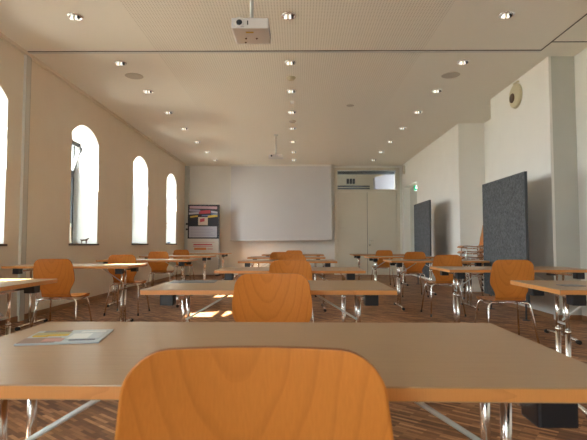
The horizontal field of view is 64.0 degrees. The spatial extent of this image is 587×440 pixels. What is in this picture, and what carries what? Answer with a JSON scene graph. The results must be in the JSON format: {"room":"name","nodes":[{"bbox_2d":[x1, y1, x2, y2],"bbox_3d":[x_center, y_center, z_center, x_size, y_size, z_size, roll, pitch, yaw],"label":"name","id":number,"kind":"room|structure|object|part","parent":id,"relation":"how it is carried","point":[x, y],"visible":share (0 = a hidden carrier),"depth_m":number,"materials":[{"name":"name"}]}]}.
{"room":"classroom","nodes":[
{"label":"classroom","id":0,"kind":"room"},
{"bbox_2d":[0,38,184,317],"bbox_3d":[-3.820,-0.496,5.410,0.520,3.530,19.700,0,-3,0],"label":"wall","id":1,"kind":"structure","parent":0,"point":[127,189],"depth_m":7.96,"materials":[{"name":"white paint"}]},
{"bbox_2d":[17,55,31,321],"bbox_3d":[-3.536,-0.437,6.186,0.035,3.490,0.140,0,-3,0],"label":"trim","id":2,"kind":"structure","parent":1,"relation":"attached to","point":[27,59],"depth_m":6.15,"materials":[{"name":"grey paint"}]},
{"bbox_2d":[69,140,98,245],"bbox_3d":[-3.775,-0.585,7.998,0.530,2.033,1.080,0,-3,0],"label":"window","id":3,"kind":"structure","parent":1,"relation":"in","point":[75,157],"depth_m":8.44,"materials":[{"name":"grey"}]},
{"bbox_2d":[70,223,71,242],"bbox_3d":[-3.697,0.216,7.772,0.055,0.330,0.241,2,-3,-30],"label":"paper roll","id":4,"kind":"object","parent":3,"relation":"on","point":[70,223],"visible":0.64,"depth_m":7.69,"materials":[{"name":"white paper"}]},
{"bbox_3d":[-4.010,-0.599,8.000,0.060,2.005,1.020,0,-3,0],"label":"frame","id":5,"kind":"part","parent":3,"relation":"part of","materials":[{"name":"grey"}]},
{"bbox_3d":[-3.908,-1.116,8.025,0.060,0.555,0.920,17,-3,1],"label":"hopper sash","id":6,"kind":"part","parent":3,"relation":"part of","materials":[{"name":"grey"}]},
{"bbox_2d":[0,274,180,325],"bbox_3d":[-3.552,1.232,5.322,0.015,0.070,19.700,0,-3,0],"label":"baseboard","id":7,"kind":"structure","parent":1,"relation":"attached to","point":[66,305],"depth_m":7.52,"materials":[{"name":"brown wood"}]},
{"bbox_2d":[0,32,187,165],"bbox_3d":[-3.535,-2.239,5.495,0.050,0.040,19.700,0,-3,0],"label":"trim","id":8,"kind":"structure","parent":1,"relation":"attached to","point":[2,36],"depth_m":7.51,"materials":[{"name":"white paint"}]},
{"bbox_2d":[0,0,586,165],"bbox_3d":[0.180,-2.362,5.423,8.520,0.200,20.000,0,-3,0],"label":"ceiling","id":9,"kind":"structure","parent":0,"point":[235,104],"depth_m":6.69,"materials":[{"name":"white paint"}]},
{"bbox_2d":[67,12,83,20],"bbox_3d":[-2.432,-2.250,5.237,0.170,0.042,0.170,0,-3,0],"label":"recessed light","id":10,"kind":"object","parent":9,"relation":"in","point":[73,16],"visible":1,"depth_m":5.22,"materials":[{"name":"silver metal"}]},
{"bbox_2d":[114,60,126,65],"bbox_3d":[-2.421,-2.183,6.585,0.170,0.042,0.170,0,-3,0],"label":"recessed light","id":11,"kind":"object","parent":9,"relation":"in","point":[117,62],"visible":1,"depth_m":6.57,"materials":[{"name":"white"}]},
{"bbox_2d":[125,73,142,78],"bbox_3d":[-2.408,-2.174,7.106,0.270,0.009,0.270,0,-3,0],"label":"ceiling speaker","id":12,"kind":"object","parent":9,"relation":"attached to","point":[128,75],"visible":1,"depth_m":7.11,"materials":[{"name":"beige"}]},
{"bbox_2d":[143,89,153,93],"bbox_3d":[-2.412,-2.122,7.814,0.170,0.042,0.170,0,-3,0],"label":"recessed light","id":13,"kind":"object","parent":9,"relation":"in","point":[146,91],"visible":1,"depth_m":7.80,"materials":[{"name":"white"}]},
{"bbox_2d":[231,0,270,43],"bbox_3d":[-0.309,-1.854,3.500,0.269,1.005,0.298,0,-3,0],"label":"projector","id":14,"kind":"object","parent":9,"relation":"hanging from","point":[251,30],"visible":1,"depth_m":3.40,"materials":[{"name":"white plastic"}]},
{"bbox_2d":[268,134,282,158],"bbox_3d":[-0.409,-1.709,10.933,0.340,0.553,0.298,0,-3,0],"label":"projector","id":15,"kind":"object","parent":9,"relation":"hanging from","point":[274,156],"visible":1,"depth_m":10.91,"materials":[{"name":"white plastic"}]},
{"bbox_2d":[229,164,333,240],"bbox_3d":[-0.397,-0.552,15.075,3.360,2.452,0.110,0,-3,0],"label":"projection screen","id":16,"kind":"object","parent":9,"relation":"hanging from","point":[269,202],"visible":1,"depth_m":15.06,"materials":[{"name":"fabric"}]},
{"bbox_2d":[28,50,540,53],"bbox_3d":[-0.154,-2.217,6.202,6.800,0.012,0.065,0,-3,0],"label":"trim","id":17,"kind":"structure","parent":9,"relation":"attached to","point":[277,51],"depth_m":6.19,"materials":[{"name":"grey"}]},
{"bbox_2d":[281,12,295,19],"bbox_3d":[-0.052,-2.251,5.219,0.170,0.042,0.170,0,-3,0],"label":"recessed light","id":18,"kind":"object","parent":9,"relation":"in","point":[286,15],"visible":1,"depth_m":5.20,"materials":[{"name":"white"}]},
{"bbox_2d":[284,60,296,64],"bbox_3d":[-0.042,-2.184,6.568,0.170,0.042,0.170,0,-3,0],"label":"recessed light","id":19,"kind":"object","parent":9,"relation":"in","point":[287,62],"visible":1,"depth_m":6.55,"materials":[{"name":"white"}]},
{"bbox_2d":[287,76,295,80],"bbox_3d":[-0.037,-2.154,7.177,0.140,0.042,0.140,0,-3,0],"label":"smoke detector","id":20,"kind":"object","parent":9,"relation":"attached to","point":[290,78],"visible":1,"depth_m":7.14,"materials":[{"name":"beige plastic"}]},
{"bbox_2d":[287,89,296,92],"bbox_3d":[-0.032,-2.123,7.796,0.170,0.042,0.170,0,-3,0],"label":"recessed light","id":21,"kind":"object","parent":9,"relation":"in","point":[288,90],"visible":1,"depth_m":7.78,"materials":[{"name":"white"}]},
{"bbox_2d":[432,89,441,92],"bbox_3d":[2.378,-2.123,7.778,0.170,0.042,0.170,0,-3,0],"label":"recessed light","id":22,"kind":"object","parent":9,"relation":"in","point":[434,90],"visible":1,"depth_m":7.76,"materials":[{"name":"white"}]},
{"bbox_2d":[441,72,459,78],"bbox_3d":[2.362,-2.175,7.070,0.270,0.009,0.270,0,-3,0],"label":"ceiling speaker","id":23,"kind":"object","parent":9,"relation":"attached to","point":[448,75],"visible":1,"depth_m":7.07,"materials":[{"name":"beige"}]},
{"bbox_2d":[457,59,469,64],"bbox_3d":[2.368,-2.185,6.550,0.170,0.042,0.170,0,-3,0],"label":"recessed light","id":24,"kind":"object","parent":9,"relation":"in","point":[464,61],"visible":1,"depth_m":6.53,"materials":[{"name":"white"}]},
{"bbox_2d":[498,11,514,18],"bbox_3d":[2.358,-2.252,5.201,0.170,0.042,0.170,0,-3,0],"label":"recessed light","id":25,"kind":"object","parent":9,"relation":"in","point":[507,14],"visible":1,"depth_m":5.18,"materials":[{"name":"white"}]},
{"bbox_2d":[541,14,586,50],"bbox_3d":[3.476,-2.485,0.907,0.560,0.005,10.615,0,-3,0],"label":"trim","id":26,"kind":"structure","parent":9,"relation":"attached to","point":[585,14],"depth_m":5.87,"materials":[{"name":"grey"}]},
{"bbox_2d":[0,275,586,439],"bbox_3d":[0.148,1.375,6.288,8.600,0.120,22.100,0,-3,0],"label":"floor","id":27,"kind":"structure","parent":0,"point":[410,421],"depth_m":5.88,"materials":[{"name":"brown wood"}]},
{"bbox_2d":[0,279,57,334],"bbox_3d":[-2.476,0.785,3.113,1.460,0.738,0.700,0,-3,0],"label":"folding table","id":28,"kind":"object","parent":27,"relation":"on","point":[7,286],"visible":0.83,"depth_m":3.17,"materials":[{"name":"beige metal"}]},
{"bbox_3d":[-1.927,0.465,3.125,0.060,0.043,0.500,0,-3,0],"label":"rail","id":29,"kind":"part","parent":28,"relation":"part of","materials":[{"name":"silver metal"}]},
{"bbox_2d":[30,259,92,327],"bbox_3d":[-2.442,0.828,4.978,0.506,0.847,0.488,0,-3,-2],"label":"shell chair","id":30,"kind":"object","parent":27,"relation":"on","point":[62,270],"visible":0.92,"depth_m":4.80,"materials":[{"name":"orange wood"}]},
{"bbox_3d":[-2.618,1.019,4.811,0.202,0.425,0.065,3,-4,-41],"label":"leg","id":31,"kind":"part","parent":30,"relation":"part of","materials":[{"name":"silver metal"}]},
{"bbox_3d":[-2.625,1.035,5.129,0.191,0.425,0.060,-2,-3,31],"label":"leg","id":32,"kind":"part","parent":30,"relation":"part of","materials":[{"name":"silver metal"}]},
{"bbox_3d":[-2.437,0.581,4.796,0.412,0.372,0.089,0,-3,-2],"label":"backrest","id":33,"kind":"part","parent":30,"relation":"part of","materials":[{"name":"orange wood"}]},
{"bbox_3d":[-2.439,0.818,4.869,0.190,0.018,0.019,0,-3,-2],"label":"cross rail","id":34,"kind":"part","parent":30,"relation":"part of","materials":[{"name":"silver metal"}]},
{"bbox_3d":[-2.443,0.806,5.022,0.410,0.062,0.402,0,-3,-2],"label":"seat","id":35,"kind":"part","parent":30,"relation":"part of","materials":[{"name":"orange wood"}]},
{"bbox_3d":[-2.259,1.020,4.820,0.202,0.425,0.065,-2,-4,38],"label":"leg","id":36,"kind":"part","parent":30,"relation":"part of","materials":[{"name":"silver metal"}]},
{"bbox_3d":[-2.268,1.035,5.139,0.191,0.425,0.060,2,-3,-34],"label":"leg","id":37,"kind":"part","parent":30,"relation":"part of","materials":[{"name":"silver metal"}]},
{"bbox_2d":[1,264,147,330],"bbox_3d":[-2.617,0.915,5.711,1.460,0.738,0.700,0,-3,0],"label":"folding table","id":38,"kind":"object","parent":27,"relation":"on","point":[121,269],"visible":0.67,"depth_m":5.63,"materials":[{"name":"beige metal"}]},
{"bbox_2d":[103,255,149,315],"bbox_3d":[-2.379,0.916,6.756,0.506,0.847,0.488,0,-3,1],"label":"shell chair","id":39,"kind":"object","parent":27,"relation":"on","point":[113,259],"visible":0.81,"depth_m":6.58,"materials":[{"name":"orange wood"}]},
{"bbox_3d":[-2.550,1.107,6.580,0.156,0.425,0.138,0,-3,1],"label":"leg","id":40,"kind":"part","parent":39,"relation":"part of","materials":[{"name":"silver metal"}]},
{"bbox_3d":[-2.554,1.124,6.916,0.191,0.425,0.060,-2,-3,34],"label":"leg","id":41,"kind":"part","parent":39,"relation":"part of","materials":[{"name":"silver metal"}]},
{"bbox_3d":[-2.384,0.669,6.574,0.412,0.372,0.089,0,-3,1],"label":"backrest","id":42,"kind":"part","parent":39,"relation":"part of","materials":[{"name":"orange wood"}]},
{"bbox_3d":[-2.378,0.894,6.799,0.410,0.062,0.402,0,-3,1],"label":"seat","id":43,"kind":"part","parent":39,"relation":"part of","materials":[{"name":"orange wood"}]},
{"bbox_3d":[-2.204,1.108,6.588,0.202,0.425,0.065,-3,-4,41],"label":"leg","id":44,"kind":"part","parent":39,"relation":"part of","materials":[{"name":"silver metal"}]},
{"bbox_2d":[96,259,197,307],"bbox_3d":[-2.362,1.013,7.677,1.460,0.738,0.700,0,-3,0],"label":"folding table","id":45,"kind":"object","parent":27,"relation":"on","point":[181,262],"visible":0.58,"depth_m":7.60,"materials":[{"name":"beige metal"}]},
{"bbox_2d":[145,251,173,295],"bbox_3d":[-2.610,1.042,9.274,0.506,0.847,0.488,0,-3,-2],"label":"shell chair","id":46,"kind":"object","parent":27,"relation":"on","point":[157,267],"visible":0.91,"depth_m":9.10,"materials":[{"name":"orange wood"}]},
{"bbox_3d":[-2.605,0.795,9.092,0.412,0.372,0.089,0,-3,-2],"label":"backrest","id":47,"kind":"part","parent":46,"relation":"part of","materials":[{"name":"orange wood"}]},
{"bbox_2d":[139,255,215,286],"bbox_3d":[-2.425,1.126,9.925,1.460,0.738,0.700,0,-3,0],"label":"folding table","id":48,"kind":"object","parent":27,"relation":"on","point":[205,258],"visible":0.52,"depth_m":9.85,"materials":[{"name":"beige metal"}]},
{"bbox_2d":[172,250,194,279],"bbox_3d":[-2.829,1.182,12.073,0.506,0.847,0.488,0,-3,0],"label":"shell chair","id":49,"kind":"object","parent":27,"relation":"on","point":[176,252],"visible":0.6,"depth_m":11.88,"materials":[{"name":"orange wood"}]},
{"bbox_3d":[-2.831,0.935,11.891,0.412,0.372,0.089,0,-3,0],"label":"backrest","id":50,"kind":"part","parent":49,"relation":"part of","materials":[{"name":"orange wood"}]},
{"bbox_2d":[184,166,189,274],"bbox_3d":[-3.417,0.008,15.044,0.130,3.485,0.160,0,-3,0],"label":"post","id":51,"kind":"object","parent":27,"relation":"on","point":[187,168],"visible":0.82,"depth_m":15.02,"materials":[{"name":"grey"}]},
{"bbox_2d":[186,205,219,275],"bbox_3d":[-2.810,0.628,14.668,1.000,2.210,0.320,0,-3,0],"label":"stand","id":52,"kind":"object","parent":27,"relation":"on","point":[203,220],"visible":0.98,"depth_m":14.63,"materials":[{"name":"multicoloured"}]},
{"bbox_2d":[188,205,218,238],"bbox_3d":[-2.810,0.051,14.648,0.970,1.060,0.019,0,-3,0],"label":"poster","id":53,"kind":"object","parent":52,"relation":"attached to","point":[203,220],"depth_m":14.64,"materials":[{"name":"multicoloured paper"}]},
{"bbox_2d":[180,253,231,279],"bbox_3d":[-2.454,1.265,12.722,1.460,0.738,0.700,0,-3,0],"label":"folding table","id":54,"kind":"object","parent":27,"relation":"on","point":[223,255],"visible":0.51,"depth_m":12.63,"materials":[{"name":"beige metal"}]},
{"bbox_2d":[114,346,393,439],"bbox_3d":[-0.056,0.624,0.895,0.506,0.847,0.488,0,-3,0],"label":"shell chair","id":55,"kind":"object","parent":27,"relation":"on","point":[208,392],"visible":1,"depth_m":0.70,"materials":[{"name":"orange wood"}]},
{"bbox_2d":[140,280,396,321],"bbox_3d":[-0.138,0.777,2.956,1.438,0.738,0.700,0,-3,0],"label":"folding table","id":56,"kind":"object","parent":27,"relation":"on","point":[367,291],"visible":0.57,"depth_m":2.76,"materials":[{"name":"brown wood"}]},
{"bbox_3d":[-0.679,0.458,2.976,0.059,0.043,0.500,0,-3,0],"label":"rail","id":57,"kind":"part","parent":56,"relation":"part of","materials":[{"name":"silver metal"}]},
{"bbox_2d":[169,280,217,282],"bbox_3d":[-0.676,0.418,3.188,0.300,0.004,0.200,0,-3,-4],"label":"leaflet","id":58,"kind":"object","parent":56,"relation":"on","point":[174,281],"visible":1,"depth_m":3.17,"materials":[{"name":"grey paper"}]},
{"bbox_3d":[0.404,0.457,2.968,0.059,0.043,0.500,0,-3,0],"label":"rail","id":59,"kind":"part","parent":56,"relation":"part of","materials":[{"name":"silver metal"}]},
{"bbox_2d":[232,273,311,321],"bbox_3d":[-0.108,0.710,2.624,0.506,0.847,0.488,0,-3,0],"label":"shell chair","id":60,"kind":"object","parent":27,"relation":"on","point":[257,297],"visible":0.47,"depth_m":2.43,"materials":[{"name":"orange wood"}]},
{"bbox_2d":[269,252,289,263],"bbox_3d":[-0.234,1.019,8.807,0.506,0.847,0.488,0,-3,0],"label":"shell chair","id":61,"kind":"object","parent":27,"relation":"on","point":[274,255],"visible":0.16,"depth_m":8.61,"materials":[{"name":"orange wood"}]},
{"bbox_2d":[247,256,324,296],"bbox_3d":[-0.131,1.085,9.108,1.460,0.738,0.700,0,-3,0],"label":"folding table","id":62,"kind":"object","parent":27,"relation":"on","point":[251,257],"visible":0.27,"depth_m":8.78,"materials":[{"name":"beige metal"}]},
{"bbox_2d":[238,260,336,311],"bbox_3d":[-0.086,0.990,7.210,1.460,0.738,0.700,0,-3,0],"label":"folding table","id":63,"kind":"object","parent":27,"relation":"on","point":[326,263],"visible":0.59,"depth_m":6.93,"materials":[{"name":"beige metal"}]},
{"bbox_2d":[214,267,365,321],"bbox_3d":[-0.033,0.872,4.843,1.460,0.738,0.700,0,-3,0],"label":"folding table","id":64,"kind":"object","parent":27,"relation":"on","point":[349,273],"visible":0.62,"depth_m":4.57,"materials":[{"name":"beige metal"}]},
{"bbox_2d":[269,260,313,321],"bbox_3d":[-0.027,0.808,4.581,0.506,0.847,0.488,0,-3,0],"label":"shell chair","id":65,"kind":"object","parent":27,"relation":"on","point":[303,267],"visible":0.3,"depth_m":4.38,"materials":[{"name":"orange wood"}]},
{"bbox_3d":[-0.029,0.561,4.399,0.412,0.372,0.089,0,-3,0],"label":"backrest","id":66,"kind":"part","parent":65,"relation":"part of","materials":[{"name":"orange wood"}]},
{"bbox_2d":[278,254,305,259],"bbox_3d":[-0.016,0.919,6.808,0.506,0.847,0.488,0,-3,0],"label":"shell chair","id":67,"kind":"object","parent":27,"relation":"on","point":[288,256],"visible":0.19,"depth_m":6.61,"materials":[{"name":"orange wood"}]},
{"bbox_2d":[262,254,323,279],"bbox_3d":[-0.015,1.194,11.305,1.460,0.738,0.700,0,-3,0],"label":"folding table","id":68,"kind":"object","parent":27,"relation":"on","point":[262,254],"visible":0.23,"depth_m":11.11,"materials":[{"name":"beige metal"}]},
{"bbox_2d":[0,321,586,439],"bbox_3d":[-0.091,0.689,1.190,1.460,0.738,0.700,0,-3,1],"label":"folding table","id":69,"kind":"object","parent":27,"relation":"on","point":[484,364],"visible":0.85,"depth_m":1.07,"materials":[{"name":"brown wood"}]},
{"bbox_2d":[14,329,113,345],"bbox_3d":[-0.625,0.322,1.302,0.205,0.006,0.185,0,-3,-10],"label":"leaflet","id":70,"kind":"object","parent":69,"relation":"on","point":[97,335],"visible":1,"depth_m":1.28,"materials":[{"name":"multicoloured paper"}]},
{"bbox_3d":[0.469,0.369,1.195,0.060,0.043,0.500,0,-3,1],"label":"rail","id":71,"kind":"part","parent":69,"relation":"part of","materials":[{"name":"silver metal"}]},
{"bbox_2d":[286,250,302,254],"bbox_3d":[0.012,1.121,10.853,0.506,0.847,0.488,0,-3,0],"label":"shell chair","id":72,"kind":"object","parent":27,"relation":"on","point":[298,252],"visible":0.23,"depth_m":10.66,"materials":[{"name":"orange wood"}]},
{"bbox_2d":[350,254,407,285],"bbox_3d":[2.136,1.199,11.389,1.460,0.738,0.700,0,-3,0],"label":"folding table","id":73,"kind":"object","parent":27,"relation":"on","point":[357,256],"visible":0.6,"depth_m":11.19,"materials":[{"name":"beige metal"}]},
{"bbox_2d":[371,250,394,286],"bbox_3d":[2.104,1.135,11.137,0.506,0.847,0.488,0,-3,-1],"label":"shell chair","id":74,"kind":"object","parent":27,"relation":"on","point":[378,252],"visible":0.74,"depth_m":10.96,"materials":[{"name":"orange wood"}]},
{"bbox_3d":[2.106,0.888,10.955,0.412,0.372,0.089,0,-3,-1],"label":"backrest","id":75,"kind":"part","parent":74,"relation":"part of","materials":[{"name":"orange wood"}]},
{"bbox_2d":[364,256,436,294],"bbox_3d":[2.191,1.099,9.391,1.460,0.738,0.700,0,-3,0],"label":"folding table","id":76,"kind":"object","parent":27,"relation":"on","point":[374,259],"visible":0.7,"depth_m":9.40,"materials":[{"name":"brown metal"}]},
{"bbox_2d":[400,252,428,296],"bbox_3d":[2.268,1.028,8.988,0.506,0.847,0.488,0,-3,0],"label":"shell chair","id":77,"kind":"object","parent":27,"relation":"on","point":[417,268],"visible":0.88,"depth_m":8.81,"materials":[{"name":"orange wood"}]},
{"bbox_3d":[2.266,0.781,8.806,0.412,0.372,0.089,0,-3,0],"label":"backrest","id":78,"kind":"part","parent":77,"relation":"part of","materials":[{"name":"orange wood"}]},
{"bbox_2d":[414,200,431,283],"bbox_3d":[3.063,0.568,11.063,0.100,1.969,1.380,0,-3,0],"label":"pinboard","id":79,"kind":"object","parent":27,"relation":"on","point":[422,242],"visible":0.64,"depth_m":10.91,"materials":[{"name":"grey fabric"}]},
{"bbox_2d":[383,259,489,310],"bbox_3d":[2.196,0.997,7.343,1.460,0.738,0.700,0,-3,0],"label":"folding table","id":80,"kind":"object","parent":27,"relation":"on","point":[399,262],"visible":0.91,"depth_m":7.26,"materials":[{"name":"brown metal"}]},
{"bbox_2d":[420,255,466,316],"bbox_3d":[2.110,0.912,6.662,0.506,0.847,0.488,0,-3,-1],"label":"shell chair","id":81,"kind":"object","parent":27,"relation":"on","point":[439,260],"visible":0.76,"depth_m":6.48,"materials":[{"name":"orange wood"}]},
{"bbox_3d":[1.930,1.119,6.816,0.191,0.425,0.060,-2,-3,32],"label":"leg","id":82,"kind":"part","parent":81,"relation":"part of","materials":[{"name":"silver metal"}]},
{"bbox_3d":[1.932,1.103,6.497,0.202,0.425,0.065,2,-4,-40],"label":"leg","id":83,"kind":"part","parent":81,"relation":"part of","materials":[{"name":"silver metal"}]},
{"bbox_3d":[2.110,0.890,6.706,0.410,0.062,0.402,0,-3,-1],"label":"seat","id":84,"kind":"part","parent":81,"relation":"part of","materials":[{"name":"orange wood"}]},
{"bbox_3d":[2.112,0.665,6.480,0.412,0.372,0.089,0,-3,-1],"label":"backrest","id":85,"kind":"part","parent":81,"relation":"part of","materials":[{"name":"orange wood"}]},
{"bbox_3d":[2.278,1.103,6.484,0.156,0.425,0.138,0,-3,-1],"label":"leg","id":86,"kind":"part","parent":81,"relation":"part of","materials":[{"name":"silver metal"}]},
{"bbox_2d":[459,273,489,298],"bbox_3d":[3.310,1.011,8.655,0.488,0.847,0.506,0,-3,6],"label":"shell chair","id":87,"kind":"object","parent":27,"relation":"on","point":[480,274],"visible":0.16,"depth_m":8.57,"materials":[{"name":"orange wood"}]},
{"bbox_2d":[459,263,483,293],"bbox_3d":[3.310,0.911,8.660,0.488,0.847,0.506,0,-3,6],"label":"shell chair","id":88,"kind":"object","parent":87,"relation":"on","point":[482,263],"visible":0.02,"depth_m":8.73,"materials":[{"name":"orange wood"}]},
{"bbox_2d":[462,257,483,287],"bbox_3d":[3.310,0.812,8.665,0.488,0.847,0.506,0,-3,6],"label":"shell chair","id":89,"kind":"object","parent":88,"relation":"on","point":[483,257],"visible":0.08,"depth_m":8.48,"materials":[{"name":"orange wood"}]},
{"bbox_2d":[460,252,483,282],"bbox_3d":[3.310,0.712,8.670,0.488,0.847,0.506,0,-3,6],"label":"shell chair","id":90,"kind":"object","parent":89,"relation":"on","point":[480,257],"visible":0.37,"depth_m":8.55,"materials":[{"name":"orange wood"}]},
{"bbox_2d":[457,246,483,274],"bbox_3d":[3.310,0.612,8.675,0.488,0.847,0.506,0,-3,6],"label":"shell chair","id":91,"kind":"object","parent":90,"relation":"on","point":[480,250],"visible":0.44,"depth_m":8.66,"materials":[{"name":"orange wood"}]},
{"bbox_2d":[457,226,482,258],"bbox_3d":[3.310,0.512,8.680,0.488,0.847,0.506,0,-3,6],"label":"shell chair","id":92,"kind":"object","parent":91,"relation":"on","point":[480,245],"visible":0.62,"depth_m":8.65,"materials":[{"name":"orange wood"}]},
{"bbox_3d":[3.268,0.488,8.686,0.402,0.062,0.410,0,-3,6],"label":"seat","id":93,"kind":"part","parent":92,"relation":"part of","materials":[{"name":"orange wood"}]},
{"bbox_3d":[3.503,0.274,8.670,0.089,0.372,0.412,0,-3,6],"label":"backrest","id":94,"kind":"part","parent":92,"relation":"part of","materials":[{"name":"orange wood"}]},
{"bbox_3d":[3.268,0.588,8.681,0.402,0.062,0.410,0,-3,6],"label":"seat","id":95,"kind":"part","parent":91,"relation":"part of","materials":[{"name":"orange wood"}]},
{"bbox_3d":[3.268,0.688,8.676,0.402,0.062,0.410,0,-3,6],"label":"seat","id":96,"kind":"part","parent":90,"relation":"part of","materials":[{"name":"orange wood"}]},
{"bbox_2d":[482,171,530,320],"bbox_3d":[3.030,0.370,6.707,0.100,1.930,1.380,0,-3,0],"label":"pinboard","id":97,"kind":"object","parent":27,"relation":"on","point":[505,200],"visible":0.85,"depth_m":6.58,"materials":[{"name":"grey fabric"}]},
{"bbox_3d":[3.026,0.707,6.140,0.100,1.200,0.100,0,-3,0],"label":"stand leg","id":98,"kind":"part","parent":97,"relation":"part of","materials":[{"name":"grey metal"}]},
{"bbox_2d":[474,260,539,343],"bbox_3d":[2.095,0.813,4.685,0.506,0.847,0.488,0,-3,2],"label":"shell chair","id":99,"kind":"object","parent":27,"relation":"on","point":[502,271],"visible":0.93,"depth_m":4.51,"materials":[{"name":"orange wood"}]},
{"bbox_3d":[1.924,1.021,4.848,0.191,0.425,0.060,-2,-3,35],"label":"leg","id":100,"kind":"part","parent":99,"relation":"part of","materials":[{"name":"silver metal"}]},
{"bbox_3d":[1.909,1.005,4.529,0.202,0.425,0.065,2,-4,-37],"label":"leg","id":101,"kind":"part","parent":99,"relation":"part of","materials":[{"name":"silver metal"}]},
{"bbox_3d":[2.097,0.791,4.728,0.410,0.062,0.402,0,-3,2],"label":"seat","id":102,"kind":"part","parent":99,"relation":"part of","materials":[{"name":"orange wood"}]},
{"bbox_3d":[2.091,0.803,4.575,0.190,0.018,0.019,0,-3,2],"label":"cross rail","id":103,"kind":"part","parent":99,"relation":"part of","materials":[{"name":"silver metal"}]},
{"bbox_3d":[2.087,0.566,4.503,0.412,0.372,0.089,0,-3,2],"label":"backrest","id":104,"kind":"part","parent":99,"relation":"part of","materials":[{"name":"orange wood"}]},
{"bbox_3d":[2.281,1.020,4.833,0.191,0.425,0.060,2,-3,-30],"label":"leg","id":105,"kind":"part","parent":99,"relation":"part of","materials":[{"name":"silver metal"}]},
{"bbox_3d":[2.268,1.004,4.514,0.202,0.425,0.065,-3,-4,42],"label":"leg","id":106,"kind":"part","parent":99,"relation":"part of","materials":[{"name":"silver metal"}]},
{"bbox_2d":[430,266,586,344],"bbox_3d":[2.278,0.878,4.975,1.460,0.738,0.700,0,-3,0],"label":"folding table","id":107,"kind":"object","parent":27,"relation":"on","point":[459,272],"visible":0.71,"depth_m":4.90,"materials":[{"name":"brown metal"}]},
{"bbox_3d":[2.828,0.558,4.987,0.060,0.043,0.500,0,-3,0],"label":"rail","id":108,"kind":"part","parent":107,"relation":"part of","materials":[{"name":"silver metal"}]},
{"bbox_2d":[510,280,586,416],"bbox_3d":[2.242,0.776,2.918,1.460,0.738,0.700,0,-3,3],"label":"folding table","id":109,"kind":"object","parent":27,"relation":"on","point":[574,295],"visible":0.8,"depth_m":2.90,"materials":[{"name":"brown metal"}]},
{"bbox_2d":[556,284,584,285],"bbox_3d":[1.712,0.403,2.901,0.130,0.004,0.100,0,-3,0],"label":"leaflet","id":110,"kind":"object","parent":109,"relation":"on","point":[556,284],"visible":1,"depth_m":2.89,"materials":[{"name":"grey paper"}]},
{"bbox_2d":[189,166,402,274],"bbox_3d":[-0.095,-0.001,15.310,7.820,3.530,0.180,0,-3,0],"label":"wall","id":111,"kind":"structure","parent":0,"point":[209,185],"depth_m":15.23,"materials":[{"name":"white paint"}]},
{"bbox_2d":[334,168,400,274],"bbox_3d":[2.379,0.032,15.179,2.110,3.450,0.158,0,-3,0],"label":"door","id":112,"kind":"structure","parent":111,"relation":"in","point":[366,221],"depth_m":15.16,"materials":[{"name":"beige paint"}]},
{"bbox_2d":[337,174,394,188],"bbox_3d":[2.572,-0.186,16.311,3.900,4.000,2.000,0,-3,0],"label":"wall","id":113,"kind":"structure","parent":0,"point":[360,179],"depth_m":17.28,"materials":[{"name":"beige paint"}]},
{"bbox_2d":[347,179,354,183],"bbox_3d":[2.096,-1.413,17.202,0.295,0.180,0.150,0,-3,0],"label":"meter box","id":114,"kind":"object","parent":113,"relation":"attached to","point":[347,179],"visible":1,"depth_m":17.12,"materials":[{"name":"black plastic"}]},
{"bbox_2d":[337,186,369,188],"bbox_3d":[1.747,-1.175,16.967,2.000,0.137,0.060,0,-3,0],"label":"pipe","id":115,"kind":"object","parent":113,"relation":"attached to","point":[337,186],"visible":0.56,"depth_m":16.93,"materials":[{"name":"grey metal"}]},
{"bbox_2d":[337,171,394,173],"bbox_3d":[2.570,-1.687,16.135,3.700,0.220,0.200,0,-3,0],"label":"ceiling beam","id":116,"kind":"structure","parent":113,"relation":"attached to","point":[338,172],"depth_m":16.03,"materials":[{"name":"grey metal"}]},
{"bbox_2d":[373,174,393,188],"bbox_3d":[3.200,0.088,16.593,0.650,3.480,0.600,0,-3,0],"label":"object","id":117,"kind":"structure","parent":0,"point":[386,181],"depth_m":16.46,"materials":[{"name":"grey"}]},
{"bbox_2d":[402,58,553,313],"bbox_3d":[3.831,-0.229,10.746,0.700,3.530,8.900,0,-3,0],"label":"wall","id":118,"kind":"structure","parent":0,"point":[451,172],"depth_m":9.77,"materials":[{"name":"white paint"}]},
{"bbox_2d":[410,185,417,276],"bbox_3d":[3.675,0.328,14.084,0.101,2.730,1.500,0,-3,0],"label":"door","id":119,"kind":"structure","parent":118,"relation":"in","point":[413,194],"depth_m":14.57,"materials":[{"name":"silver metal"}]},
{"bbox_2d":[419,277,586,320],"bbox_3d":[3.600,1.187,4.319,0.365,0.060,17.800,0,-3,0],"label":"baseboard","id":120,"kind":"structure","parent":118,"relation":"attached to","point":[548,315],"depth_m":6.59,"materials":[{"name":"brown wood"}]},
{"bbox_2d":[509,81,521,108],"bbox_3d":[3.424,-1.929,7.280,0.060,0.400,0.380,0,-3,0],"label":"loudspeaker","id":121,"kind":"object","parent":118,"relation":"attached to","point":[515,96],"visible":1,"depth_m":7.22,"materials":[{"name":"beige plastic"}]},
{"bbox_2d":[547,56,556,319],"bbox_3d":[3.459,-0.452,6.285,0.035,3.529,0.037,0,-3,0],"label":"trim","id":122,"kind":"structure","parent":118,"relation":"attached to","point":[549,86],"depth_m":6.29,"materials":[{"name":"white paint"}]},
{"bbox_2d":[551,56,581,314],"bbox_3d":[3.636,-0.451,6.288,0.318,3.529,0.029,0,-3,0],"label":"pillar","id":123,"kind":"structure","parent":118,"relation":"attached to","point":[562,67],"depth_m":6.29,"materials":[{"name":"white paint"}]},
{"bbox_2d":[574,48,586,315],"bbox_3d":[3.932,-0.721,0.908,0.350,3.530,10.800,0,-3,0],"label":"wall","id":124,"kind":"structure","parent":0,"point":[580,60],"depth_m":6.17,"materials":[{"name":"white paint"}]}
]}

